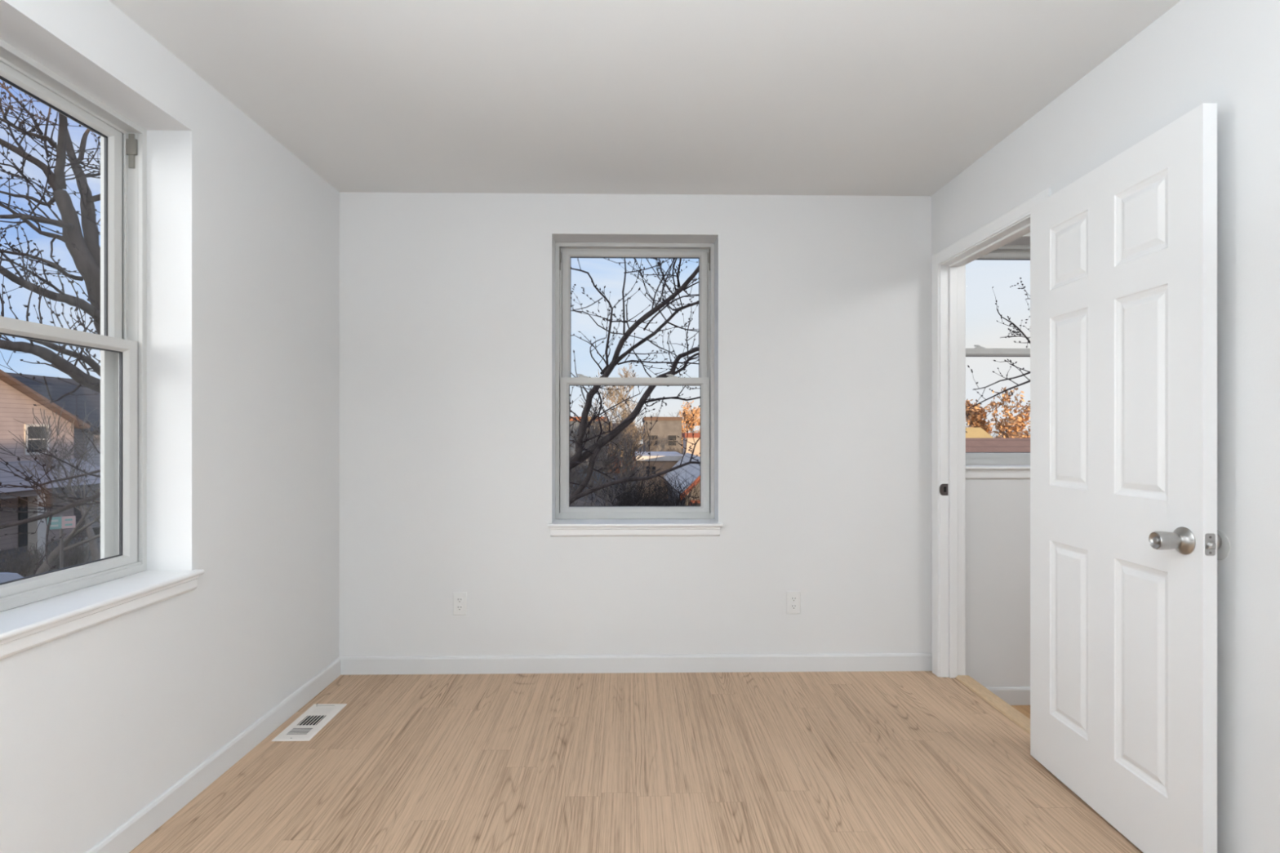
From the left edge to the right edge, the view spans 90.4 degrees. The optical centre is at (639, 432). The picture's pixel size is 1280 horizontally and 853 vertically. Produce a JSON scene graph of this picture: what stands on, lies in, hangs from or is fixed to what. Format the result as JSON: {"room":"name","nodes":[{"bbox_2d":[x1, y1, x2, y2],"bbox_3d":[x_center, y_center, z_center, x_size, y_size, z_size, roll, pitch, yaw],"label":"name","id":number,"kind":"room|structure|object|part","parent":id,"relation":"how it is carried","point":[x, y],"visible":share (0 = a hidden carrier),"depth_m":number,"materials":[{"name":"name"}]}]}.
{"room":"empty bedroom","nodes":[
{"label":"empty bedroom","id":0,"kind":"room"},
{"bbox_2d":[0,0,339,852],"bbox_3d":[-1.604,0.101,0.505,0.270,2.830,5.405,0,0,-1],"label":"wall","id":1,"kind":"structure","parent":0,"point":[98,722],"depth_m":2.15,"materials":[{"name":"white paint"}]},
{"bbox_2d":[0,38,204,659],"bbox_3d":[-1.610,-0.242,1.698,0.300,1.535,0.887,0,0,-1],"label":"window","id":2,"kind":"structure","parent":1,"relation":"in","point":[122,342],"depth_m":2.05,"materials":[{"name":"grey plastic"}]},
{"bbox_3d":[-1.711,-0.627,1.696,0.030,0.725,0.791,0,0,-1],"label":"sash","id":3,"kind":"part","parent":2,"relation":"part of","materials":[{"name":"grey plastic"}]},
{"bbox_3d":[-1.665,0.062,1.697,0.030,0.726,0.803,0,0,-1],"label":"sash","id":4,"kind":"part","parent":2,"relation":"part of","materials":[{"name":"grey plastic"}]},
{"bbox_3d":[-1.699,-0.276,1.696,0.122,1.468,0.851,0,0,-1],"label":"frame","id":5,"kind":"part","parent":2,"relation":"part of","materials":[{"name":"grey plastic"}]},
{"bbox_2d":[85,657,340,852],"bbox_3d":[-1.465,1.172,0.636,0.012,0.088,5.123,0,0,-1],"label":"baseboard","id":6,"kind":"structure","parent":1,"relation":"attached to","point":[139,827],"depth_m":2.19,"materials":[{"name":"white paint"}]},
{"bbox_2d":[128,671,1143,852],"bbox_3d":[0.071,1.246,0.669,3.085,0.060,5.135,0,0,-1],"label":"floor","id":7,"kind":"structure","parent":0,"point":[857,762],"depth_m":2.25,"materials":[{"name":"brown wood"}]},
{"bbox_2d":[271,703,346,741],"bbox_3d":[-1.383,1.208,2.679,0.149,0.015,0.339,0,0,-1],"label":"floor vent","id":8,"kind":"object","parent":7,"relation":"in","point":[314,718],"visible":1,"depth_m":2.66,"materials":[{"name":"white metal"}]},
{"bbox_2d":[108,0,1181,195],"bbox_3d":[0.033,-1.264,0.668,3.010,0.100,5.135,0,0,-1],"label":"ceiling","id":9,"kind":"structure","parent":0,"point":[703,97],"depth_m":2.18,"materials":[{"name":"white paint"}]},
{"bbox_2d":[339,192,1030,687],"bbox_3d":[0.736,0.201,3.383,5.050,3.030,0.270,0,0,-1],"label":"wall","id":10,"kind":"structure","parent":0,"point":[823,303],"depth_m":3.24,"materials":[{"name":"white paint"}]},
{"bbox_2d":[453,591,466,615],"bbox_3d":[-0.911,0.864,3.216,0.070,0.115,0.008,0,0,-1],"label":"wall outlet","id":11,"kind":"object","parent":10,"relation":"attached to","point":[460,599],"visible":1,"depth_m":3.21,"materials":[{"name":"white plastic"}]},
{"bbox_2d":[456,597,462,602],"bbox_3d":[-0.911,0.845,3.213,0.034,0.027,0.003,0,0,-1],"label":"receptacle","id":12,"kind":"object","parent":11,"relation":"attached to","point":[458,599],"depth_m":3.21,"materials":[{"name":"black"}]},
{"bbox_2d":[456,604,462,610],"bbox_3d":[-0.911,0.883,3.213,0.034,0.027,0.003,0,0,-1],"label":"receptacle","id":13,"kind":"object","parent":11,"relation":"attached to","point":[459,607],"depth_m":3.21,"materials":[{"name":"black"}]},
{"bbox_2d":[547,242,722,536],"bbox_3d":[-0.026,-0.242,3.355,0.882,1.535,0.300,0,0,-1],"label":"window","id":14,"kind":"structure","parent":10,"relation":"in","point":[570,521],"depth_m":3.39,"materials":[{"name":"grey plastic"}]},
{"bbox_3d":[-0.026,0.065,3.410,0.798,0.721,0.030,0,0,-1],"label":"sash","id":15,"kind":"part","parent":14,"relation":"part of","materials":[{"name":"grey plastic"}]},
{"bbox_3d":[-0.027,-0.625,3.456,0.786,0.730,0.030,0,0,-1],"label":"sash","id":16,"kind":"part","parent":14,"relation":"part of","materials":[{"name":"grey plastic"}]},
{"bbox_2d":[338,653,932,675],"bbox_3d":[-0.011,1.172,3.229,3.010,0.088,0.012,0,0,-1],"label":"baseboard","id":17,"kind":"structure","parent":10,"relation":"attached to","point":[837,662],"depth_m":3.22,"materials":[{"name":"white paint"}]},
{"bbox_2d":[786,591,800,613],"bbox_3d":[0.784,0.866,3.245,0.070,0.115,0.008,0,0,-1],"label":"wall outlet","id":18,"kind":"object","parent":10,"relation":"attached to","point":[793,597],"visible":1,"depth_m":3.24,"materials":[{"name":"white plastic"}]},
{"bbox_2d":[790,595,797,601],"bbox_3d":[0.784,0.847,3.243,0.034,0.027,0.003,0,0,-1],"label":"receptacle","id":19,"kind":"object","parent":18,"relation":"attached to","point":[793,598],"depth_m":3.24,"materials":[{"name":"white plastic"}]},
{"bbox_2d":[790,604,797,608],"bbox_3d":[0.784,0.885,3.243,0.034,0.027,0.003,0,0,-1],"label":"receptacle","id":20,"kind":"object","parent":18,"relation":"attached to","point":[792,606],"depth_m":3.24,"materials":[{"name":"white plastic"}]},
{"bbox_2d":[965,244,1030,479],"bbox_3d":[2.054,-0.387,3.391,0.851,1.247,0.300,0,0,-1],"label":"window","id":21,"kind":"structure","parent":10,"relation":"in","point":[979,465],"depth_m":3.42,"materials":[{"name":"grey plastic"}]},
{"bbox_3d":[2.053,-0.160,3.446,0.767,0.593,0.030,0,0,-1],"label":"sash","id":22,"kind":"part","parent":21,"relation":"part of","materials":[{"name":"grey plastic"}]},
{"bbox_3d":[2.052,-0.705,3.492,0.755,0.570,0.030,0,0,-1],"label":"sash","id":23,"kind":"part","parent":21,"relation":"part of","materials":[{"name":"grey plastic"}]},
{"bbox_2d":[986,686,1030,705],"bbox_3d":[2.303,1.350,3.270,1.380,0.088,0.012,0,0,-1],"label":"baseboard","id":24,"kind":"structure","parent":10,"relation":"attached to","point":[1011,695],"depth_m":3.26,"materials":[{"name":"white paint"}]},
{"bbox_2d":[1011,705,1030,719],"bbox_3d":[2.348,1.424,0.709,1.380,0.060,5.135,0,0,-1],"label":"floor","id":25,"kind":"structure","parent":0,"point":[1024,709],"depth_m":3.20,"materials":[{"name":"brown wood"}]},
{"bbox_2d":[931,0,1279,852],"bbox_3d":[1.598,0.101,0.696,0.120,2.830,5.135,0,0,-1],"label":"wall","id":26,"kind":"structure","parent":0,"point":[1226,53],"depth_m":1.62,"materials":[{"name":"white paint"}]},
{"bbox_2d":[932,187,1051,677],"bbox_3d":[1.562,0.247,2.784,0.144,2.294,0.896,0,0,-1],"label":"door frame","id":27,"kind":"structure","parent":26,"relation":"in","point":[948,264],"depth_m":3.17,"materials":[{"name":"white paint"}]},
{"bbox_3d":[1.511,0.282,3.164,0.042,0.058,0.002,0,0,-1],"label":"strike plate","id":28,"kind":"part","parent":27,"relation":"part of","materials":[{"name":"silver metal"}]},
{"bbox_3d":[1.628,0.247,2.785,0.012,2.294,0.896,0,0,-1],"label":"hall casing","id":29,"kind":"part","parent":27,"relation":"part of","materials":[{"name":"white paint"}]},
{"bbox_2d":[1030,102,1222,852],"bbox_3d":[1.436,0.181,2.002,0.155,2.047,0.777,0,0,-1],"label":"door","id":30,"kind":"structure","parent":27,"relation":"attached to","point":[1125,541],"depth_m":1.89,"materials":[{"name":"white paint"}]},
{"bbox_3d":[1.395,0.285,1.685,0.063,0.049,0.049,0,0,-1],"label":"knob","id":31,"kind":"part","parent":30,"relation":"part of","materials":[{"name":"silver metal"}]},
{"bbox_3d":[1.456,0.285,1.625,0.025,0.057,0.002,0,0,2],"label":"latch plate","id":32,"kind":"part","parent":30,"relation":"part of","materials":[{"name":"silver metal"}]},
{"bbox_3d":[1.504,0.285,1.681,0.029,0.049,0.049,0,0,-1],"label":"knob","id":33,"kind":"part","parent":30,"relation":"part of","materials":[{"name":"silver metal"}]},
{"bbox_2d":[955,675,1030,733],"bbox_3d":[1.611,1.236,2.784,0.082,0.060,0.760,0,0,-1],"label":"trim","id":34,"kind":"structure","parent":26,"relation":"attached to","point":[1019,718],"depth_m":2.85,"materials":[{"name":"brown wood"}]},
{"bbox_2d":[1217,529,1230,559],"bbox_3d":[1.519,0.295,1.679,0.004,0.080,0.080,0,0,-1],"label":"door stop","id":35,"kind":"object","parent":26,"relation":"attached to","point":[1223,552],"visible":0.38,"depth_m":1.66,"materials":[{"name":"grey"}]},
{"label":"outside","id":36,"kind":"structure","parent":0,"visible":0},
{"bbox_2d":[27,444,683,572],"bbox_3d":[-1.745,4.716,99.985,320.000,0.300,320.000,0,0,-1],"label":"ground","id":37,"kind":"structure","parent":36,"point":[581,503],"depth_m":44.38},
{"bbox_2d":[0,368,100,572],"bbox_3d":[-25.902,0.696,19.951,11.600,7.740,11.100,0,0,-1],"label":"house","id":38,"kind":"structure","parent":37,"relation":"on","point":[17,400],"depth_m":22.86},
{"bbox_3d":[-22.386,3.191,23.363,0.070,1.850,0.900,0,0,-1],"label":"door","id":39,"kind":"part","parent":38,"relation":"part of","materials":[{"name":"grey wood"}]},
{"bbox_3d":[-22.403,0.241,23.613,0.015,0.950,0.750,0,0,-1],"label":"pane","id":40,"kind":"part","parent":38,"relation":"part of","materials":[{"name":"grey glass"}]},
{"bbox_2d":[0,532,100,577],"bbox_3d":[-19.032,3.956,20.181,1.673,1.242,4.323,0,0,-1],"label":"shrub","id":41,"kind":"object","parent":37,"relation":"on","point":[68,559],"visible":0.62,"depth_m":20.02,"materials":[{"name":"green plant"}]},
{"bbox_2d":[5,372,100,537],"bbox_3d":[-27.090,0.946,32.132,11.650,7.240,11.100,0,0,-1],"label":"roof","id":42,"kind":"structure","parent":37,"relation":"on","point":[57,388],"depth_m":28.23,"materials":[{"name":"grey"}]},
{"bbox_2d":[0,80,700,574],"bbox_3d":[-2.481,0.287,6.341,6.740,8.790,4.089,0,0,-21],"label":"street tree","id":43,"kind":"object","parent":37,"relation":"on","point":[85,250],"visible":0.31,"depth_m":5.10,"materials":[{"name":"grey plant"}]},
{"bbox_3d":[-3.522,0.183,5.389,2.453,4.281,0.267,0,0,-14],"label":"stem","id":44,"kind":"part","parent":43,"relation":"part of","materials":[{"name":"grey plant"}]},
{"bbox_3d":[-4.734,-2.024,5.406,0.630,1.497,0.137,0,0,30],"label":"stem","id":45,"kind":"part","parent":43,"relation":"part of","materials":[{"name":"grey plant"}]},
{"bbox_2d":[569,451,600,506],"bbox_3d":[-2.692,2.507,21.984,3.530,4.130,2.269,0,0,-37],"label":"bare tree","id":46,"kind":"object","parent":37,"relation":"on","point":[580,482],"visible":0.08,"depth_m":22.58,"materials":[{"name":"black plant"}]},
{"bbox_2d":[569,416,608,488],"bbox_3d":[-4.380,1.622,55.932,3.070,5.887,8.200,0,0,-1],"label":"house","id":47,"kind":"structure","parent":37,"relation":"on","point":[572,449],"depth_m":51.92,"materials":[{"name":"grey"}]},
{"bbox_2d":[582,362,644,494],"bbox_3d":[-1.790,-0.417,47.384,5.051,9.973,5.937,0,0,21],"label":"tree","id":48,"kind":"object","parent":37,"relation":"on","point":[611,393],"visible":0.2,"depth_m":48.24,"materials":[{"name":"brown plant"}]},
{"bbox_2d":[569,396,666,506],"bbox_3d":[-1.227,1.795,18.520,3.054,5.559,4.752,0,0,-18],"label":"bare tree","id":49,"kind":"object","parent":37,"relation":"on","point":[606,458],"visible":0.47,"depth_m":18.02,"materials":[{"name":"brown plant"}]},
{"bbox_2d":[608,422,639,473],"bbox_3d":[-4.034,1.696,75.941,6.700,5.740,8.700,0,0,-12],"label":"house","id":50,"kind":"structure","parent":37,"relation":"on","point":[608,423],"depth_m":72.36,"materials":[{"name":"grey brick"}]},
{"bbox_2d":[576,495,680,506],"bbox_3d":[-1.200,2.956,13.919,5.330,3.244,4.995,0,0,-25],"label":"shrub","id":51,"kind":"object","parent":37,"relation":"on","point":[646,495],"visible":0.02,"depth_m":14.49,"materials":[{"name":"green plant"}]},
{"bbox_2d":[595,405,666,506],"bbox_3d":[-0.863,1.399,40.051,3.490,6.353,5.431,0,0,-35],"label":"bare tree","id":52,"kind":"object","parent":37,"relation":"on","point":[640,429],"visible":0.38,"depth_m":39.29,"materials":[{"name":"brown plant"}]},
{"bbox_2d":[577,466,700,506],"bbox_3d":[0.398,2.923,24.050,5.963,3.311,4.965,0,0,-1],"label":"hedge","id":53,"kind":"object","parent":37,"relation":"on","point":[631,501],"visible":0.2,"depth_m":23.82,"materials":[{"name":"green plant"}]},
{"bbox_2d":[639,444,656,451],"bbox_3d":[0.137,2.685,58.072,2.264,3.788,3.513,0,0,21],"label":"bare tree","id":54,"kind":"object","parent":37,"relation":"on","point":[647,444],"visible":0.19,"depth_m":58.72,"materials":[{"name":"brown plant"}]},
{"bbox_2d":[635,451,683,498],"bbox_3d":[1.382,3.077,49.032,3.470,2.979,10.200,0,0,-1],"label":"house","id":55,"kind":"structure","parent":37,"relation":"on","point":[671,459],"depth_m":44.02,"materials":[{"name":"paint"}]},
{"bbox_2d":[642,417,682,453],"bbox_3d":[2.268,1.478,68.050,3.909,6.176,8.200,0,0,-1],"label":"house","id":56,"kind":"structure","parent":37,"relation":"on","point":[671,427],"depth_m":64.05,"materials":[{"name":"paint"}]},
{"bbox_3d":[1.338,0.766,64.021,0.800,1.000,0.015,0,0,-1],"label":"pane","id":57,"kind":"part","parent":56,"relation":"part of","materials":[{"name":"grey glass"}]},
{"bbox_3d":[3.237,0.766,64.054,0.800,1.000,0.015,0,0,-1],"label":"pane","id":58,"kind":"part","parent":56,"relation":"part of","materials":[{"name":"grey glass"}]},
{"bbox_2d":[664,440,683,453],"bbox_3d":[3.175,2.587,59.527,3.394,3.971,2.181,0,0,-17],"label":"bare tree","id":59,"kind":"object","parent":37,"relation":"on","point":[673,449],"visible":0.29,"depth_m":59.39,"materials":[{"name":"brown plant"}]},
{"bbox_2d":[663,452,700,506],"bbox_3d":[3.361,2.954,36.834,3.256,3.225,13.660,0,0,-1],"label":"house","id":60,"kind":"structure","parent":37,"relation":"on","point":[690,469],"depth_m":34.33,"materials":[{"name":"grey paint"}]},
{"bbox_2d":[673,430,699,454],"bbox_3d":[4.550,2.058,56.434,3.019,5.050,4.684,0,0,-8],"label":"bare tree","id":61,"kind":"object","parent":37,"relation":"on","point":[694,431],"visible":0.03,"depth_m":57.45,"materials":[{"name":"brown plant"}]},
{"bbox_2d":[677,400,700,448],"bbox_3d":[5.968,0.126,84.598,7.235,8.985,6.269,0,0,-12],"label":"tree","id":62,"kind":"object","parent":37,"relation":"on","point":[688,414],"visible":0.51,"depth_m":83.43,"materials":[{"name":"orange plant"}]},
{"bbox_2d":[681,432,700,457],"bbox_3d":[4.544,2.283,47.587,2.619,4.566,2.600,0,0,-1],"label":"building","id":63,"kind":"structure","parent":37,"relation":"on","point":[696,436],"depth_m":46.38,"materials":[{"name":"paint"}]},
{"bbox_2d":[965,427,993,438],"bbox_3d":[15.311,2.146,32.272,4.000,4.839,4.400,0,0,-1],"label":"house","id":64,"kind":"structure","parent":37,"relation":"on","point":[972,433],"depth_m":31.58,"materials":[{"name":"paint"}]},
{"bbox_2d":[965,422,993,434],"bbox_3d":[37.426,1.553,70.936,3.874,6.097,4.816,0,0,-20],"label":"tree","id":65,"kind":"object","parent":37,"relation":"on","point":[990,428],"visible":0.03,"depth_m":69.15,"materials":[{"name":"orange plant"}]},
{"bbox_2d":[965,386,1030,438],"bbox_3d":[23.480,0.760,41.930,4.894,7.702,6.084,0,0,-28],"label":"tree","id":66,"kind":"object","parent":37,"relation":"on","point":[975,416],"visible":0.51,"depth_m":41.65,"materials":[{"name":"orange plant"}]},
{"bbox_2d":[965,438,1030,452],"bbox_3d":[15.176,2.386,25.869,6.400,4.360,7.800,0,0,-1],"label":"house","id":67,"kind":"structure","parent":37,"relation":"on","point":[972,445],"depth_m":25.12,"materials":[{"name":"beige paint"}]},
{"bbox_2d":[965,277,1030,432],"bbox_3d":[4.746,0.917,6.995,3.046,7.406,0.595,0,0,-11],"label":"tree","id":68,"kind":"object","parent":37,"relation":"on","point":[1011,323],"visible":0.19,"depth_m":6.77,"materials":[{"name":"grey plant"}]},
{"bbox_2d":[988,422,1028,438],"bbox_3d":[31.729,1.646,60.333,17.044,5.864,8.121,0,0,-4],"label":"hedge","id":69,"kind":"object","parent":37,"relation":"on","point":[1026,423],"visible":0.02,"depth_m":60.40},
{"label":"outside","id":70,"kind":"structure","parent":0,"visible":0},
{"bbox_3d":[-15.156,4.555,94.750,8.000,0.018,310.000,0,0,-1],"label":"road","id":71,"kind":"object","parent":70,"visible":0},
{"bbox_2d":[0,572,22,582],"bbox_3d":[-16.856,3.811,14.508,1.760,1.470,4.400,0,0,-1],"label":"parked car","id":72,"kind":"object","parent":71,"relation":"on","point":[4,576],"visible":0.08,"depth_m":16.22,"materials":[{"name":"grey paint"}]},
{"bbox_2d":[0,400,100,574],"bbox_3d":[-13.300,1.890,15.780,4.839,5.397,2.989,0,0,7],"label":"street tree","id":73,"kind":"object","parent":71,"relation":"on","point":[44,567],"visible":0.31,"depth_m":15.28,"materials":[{"name":"brown plant"}]},
{"bbox_2d":[13,417,100,560],"bbox_3d":[-17.682,2.024,19.696,2.839,5.127,4.597,0,0,-18],"label":"street tree","id":74,"kind":"object","parent":71,"relation":"on","point":[95,551],"visible":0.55,"depth_m":19.41,"materials":[{"name":"brown plant"}]},
{"bbox_2d":[47,515,75,568],"bbox_3d":[-11.633,3.115,12.791,0.420,2.903,0.075,0,0,-43],"label":"street sign","id":75,"kind":"object","parent":71,"relation":"on","point":[60,522],"visible":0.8,"depth_m":12.78,"materials":[{"name":"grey metal"}]},
{"bbox_3d":[-11.691,1.803,12.700,0.210,0.240,0.015,0,0,-43],"label":"panel","id":76,"kind":"part","parent":75,"relation":"part of","materials":[{"name":"teal metal"}]},
{"bbox_3d":[-11.537,1.803,12.843,0.210,0.240,0.015,0,0,-43],"label":"panel","id":77,"kind":"part","parent":75,"relation":"part of","materials":[{"name":"pink"}]}
]}

